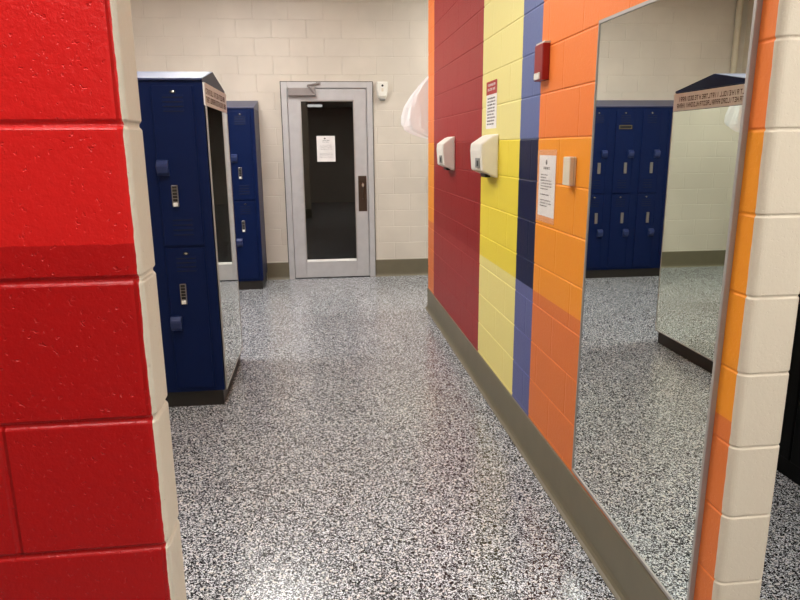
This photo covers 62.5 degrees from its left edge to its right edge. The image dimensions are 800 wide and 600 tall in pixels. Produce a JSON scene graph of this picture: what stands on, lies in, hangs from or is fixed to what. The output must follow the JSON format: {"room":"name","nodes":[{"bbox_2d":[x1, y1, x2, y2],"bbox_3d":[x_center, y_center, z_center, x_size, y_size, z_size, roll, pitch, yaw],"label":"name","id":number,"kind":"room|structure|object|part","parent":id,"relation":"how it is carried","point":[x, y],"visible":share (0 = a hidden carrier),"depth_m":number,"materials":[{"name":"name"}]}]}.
{"room":"locker room","nodes":[
{"label":"locker room","id":0,"kind":"room"},
{"bbox_2d":[0,0,186,599],"bbox_3d":[-1.885,-0.333,0.681,3.074,3.620,0.090,-2,13,-6],"label":"wall","id":1,"kind":"structure","parent":0,"point":[89,503],"depth_m":0.90,"materials":[{"name":"red brick"}]},
{"bbox_2d":[130,0,427,274],"bbox_3d":[-0.804,-2.075,8.119,7.420,3.620,0.200,-2,13,-6],"label":"wall","id":2,"kind":"structure","parent":0,"point":[250,47],"depth_m":7.82,"materials":[{"name":"beige brick"}]},
{"bbox_2d":[267,262,289,279],"bbox_3d":[-1.535,-0.363,8.306,0.279,0.214,0.033,-2,13,-6],"label":"baseboard","id":3,"kind":"structure","parent":2,"relation":"attached to","point":[275,271],"depth_m":8.31,"materials":[{"name":"beige plastic"}]},
{"bbox_2d":[280,81,375,278],"bbox_3d":[-0.869,-1.453,8.160,1.106,2.391,0.224,-2,13,-6],"label":"door","id":4,"kind":"structure","parent":2,"relation":"in","point":[330,206],"depth_m":8.14,"materials":[{"name":"silver metal"}]},
{"bbox_3d":[-1.024,-2.515,7.821,0.173,0.140,0.036,-8,15,-28],"label":"closer arm","id":5,"kind":"part","parent":4,"relation":"part of"},
{"bbox_2d":[316,136,335,161],"bbox_3d":[-0.905,-1.849,8.058,0.222,0.306,0.002,-2,13,-6],"label":"door sign","id":6,"kind":"object","parent":4,"relation":"attached to","point":[325,144],"visible":1,"depth_m":8.06,"materials":[{"name":"white paper"}]},
{"bbox_3d":[-0.872,-1.451,8.158,0.639,1.952,0.006,-2,13,-6],"label":"glass pane","id":7,"kind":"part","parent":4,"relation":"part of","materials":[{"name":"black glass"}]},
{"bbox_3d":[-0.466,-1.326,8.210,0.103,0.437,0.004,-2,13,-6],"label":"push plate","id":8,"kind":"part","parent":4,"relation":"part of","materials":[{"name":"brown metal"}]},
{"bbox_2d":[376,82,387,100],"bbox_3d":[-0.214,-2.519,7.946,0.142,0.217,0.075,-2,13,-6],"label":"air freshener","id":9,"kind":"object","parent":2,"relation":"attached to","point":[381,87],"visible":1,"depth_m":7.92,"materials":[{"name":"white plastic"}]},
{"bbox_2d":[375,258,427,276],"bbox_3d":[1.198,-0.461,8.616,3.048,0.214,0.033,-2,13,-6],"label":"baseboard","id":10,"kind":"structure","parent":2,"relation":"attached to","point":[387,267],"depth_m":8.49,"materials":[{"name":"beige plastic"}]},
{"bbox_2d":[169,275,799,599],"bbox_3d":[-0.185,0.863,3.589,7.220,0.060,14.000,-2,13,-6],"label":"floor","id":11,"kind":"structure","parent":0,"point":[350,452],"depth_m":3.29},
{"bbox_2d":[137,71,239,406],"bbox_3d":[-1.851,-0.416,4.389,1.331,2.100,0.980,-2,13,-6],"label":"locker","id":12,"kind":"object","parent":11,"relation":"on","point":[173,124],"visible":0.36,"depth_m":4.00,"materials":[{"name":"blue metal"}]},
{"bbox_3d":[-1.316,-0.785,3.905,0.241,0.927,0.012,-2,13,-6],"label":"door","id":13,"kind":"part","parent":12,"relation":"part of","materials":[{"name":"blue metal"}]},
{"bbox_3d":[-1.308,0.121,4.116,0.241,0.897,0.012,-2,13,-6],"label":"door","id":14,"kind":"part","parent":12,"relation":"part of","materials":[{"name":"blue metal"}]},
{"bbox_3d":[-1.206,-1.421,4.253,0.008,0.090,0.940,-2,13,-6],"label":"gable panel","id":15,"kind":"part","parent":12,"relation":"part of","materials":[{"name":"grey metal"}]},
{"bbox_2d":[202,82,226,112],"bbox_3d":[-1.196,-1.306,4.286,0.011,0.128,0.924,-2,13,-6],"label":"sign","id":16,"kind":"object","parent":12,"relation":"attached to","point":[214,98],"visible":1,"depth_m":4.19,"materials":[{"name":"brown"}]},
{"bbox_2d":[205,105,242,388],"bbox_3d":[-1.185,-0.384,4.504,0.009,1.764,0.918,-2,13,-7],"label":"mirror","id":17,"kind":"object","parent":12,"relation":"attached to","point":[216,120],"visible":1,"depth_m":4.41,"materials":[{"name":"white mirror"}]},
{"bbox_2d":[226,101,266,289],"bbox_3d":[-2.625,-1.208,7.666,1.976,2.170,0.628,-2,13,-6],"label":"locker","id":18,"kind":"object","parent":11,"relation":"on","point":[243,116],"visible":0.25,"depth_m":7.53,"materials":[{"name":"blue metal"}]},
{"bbox_3d":[-1.775,-1.615,7.394,0.241,0.970,0.012,-2,13,-6],"label":"door","id":19,"kind":"part","parent":18,"relation":"part of","materials":[{"name":"blue metal"}]},
{"bbox_3d":[-1.766,-0.688,7.609,0.241,0.897,0.012,-2,13,-6],"label":"door","id":20,"kind":"part","parent":18,"relation":"part of","materials":[{"name":"blue metal"}]},
{"bbox_2d":[777,293,799,485],"bbox_3d":[2.143,-0.044,3.067,0.551,1.900,1.450,-2,13,-6],"label":"tall cabinet","id":21,"kind":"object","parent":11,"relation":"on","point":[788,464],"visible":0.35,"depth_m":3.20,"materials":[{"name":"metal"}]},
{"bbox_3d":[1.952,0.015,2.691,0.018,1.760,0.700,-2,13,-6],"label":"door","id":22,"kind":"part","parent":21,"relation":"part of","materials":[{"name":"black metal"}]},
{"bbox_2d":[428,0,799,599],"bbox_3d":[0.640,-1.123,3.970,0.142,3.620,5.067,-2,13,-6],"label":"wall","id":23,"kind":"structure","parent":0,"point":[509,275],"depth_m":2.90,"materials":[{"name":"brick"}]},
{"bbox_2d":[401,76,428,138],"bbox_3d":[0.400,-1.957,6.485,0.779,0.751,0.230,-2,13,-6],"label":"hanging bag","id":24,"kind":"object","parent":23,"relation":"hanging from","point":[414,117],"visible":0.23,"depth_m":6.43,"materials":[{"name":"white plastic"}]},
{"bbox_2d":[437,136,454,169],"bbox_3d":[0.363,-1.176,5.286,0.108,0.261,0.275,-2,13,-6],"label":"dryer","id":25,"kind":"object","parent":23,"relation":"attached to","point":[445,147],"visible":1,"depth_m":5.17,"materials":[{"name":"white plastic"}]},
{"bbox_2d":[470,134,498,177],"bbox_3d":[0.511,-0.884,4.039,0.116,0.256,0.285,-2,13,-6],"label":"dryer","id":26,"kind":"object","parent":23,"relation":"attached to","point":[483,151],"visible":1,"depth_m":3.92,"materials":[{"name":"white plastic"}]},
{"bbox_3d":[0.471,-0.829,3.979,0.016,0.058,0.095,-2,13,-6],"label":"sensor panel","id":27,"kind":"part","parent":26,"relation":"part of","materials":[{"name":"grey plastic"}]},
{"bbox_2d":[486,79,496,128],"bbox_3d":[0.558,-1.192,4.025,0.003,0.280,0.250,-2,13,-6],"label":"sign","id":28,"kind":"object","parent":23,"relation":"attached to","point":[491,91],"visible":1,"depth_m":4.02,"materials":[{"name":"white paper"}]},
{"bbox_2d":[534,40,550,81],"bbox_3d":[0.653,-1.101,3.044,0.043,0.168,0.116,-2,13,-6],"label":"fire alarm","id":29,"kind":"object","parent":23,"relation":"attached to","point":[542,49],"visible":1,"depth_m":3.00,"materials":[{"name":"red plastic"}]},
{"bbox_2d":[425,288,668,599],"bbox_3d":[0.656,0.536,4.356,0.208,0.214,5.133,-2,13,-6],"label":"baseboard","id":30,"kind":"structure","parent":23,"relation":"attached to","point":[626,577],"depth_m":3.04,"materials":[{"name":"beige plastic"}]},
{"bbox_2d":[538,155,555,218],"bbox_3d":[0.687,-0.534,3.096,0.003,0.337,0.257,-2,13,-6],"label":"info sign","id":31,"kind":"object","parent":23,"relation":"attached to","point":[547,166],"visible":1,"depth_m":3.08,"materials":[{"name":"white paper"}]},
{"bbox_2d":[562,156,576,185],"bbox_3d":[0.711,-0.541,2.765,0.030,0.118,0.079,-2,13,-6],"label":"wall sensor","id":32,"kind":"object","parent":23,"relation":"attached to","point":[569,163],"visible":1,"depth_m":2.74,"materials":[{"name":"beige plastic"}]},
{"bbox_2d":[571,0,762,599],"bbox_3d":[0.800,-0.033,2.201,0.016,1.828,0.936,-2,14,-6],"label":"wall mirror","id":33,"kind":"object","parent":23,"relation":"attached to","point":[674,79],"visible":1,"depth_m":2.06,"materials":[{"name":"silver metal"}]}
]}

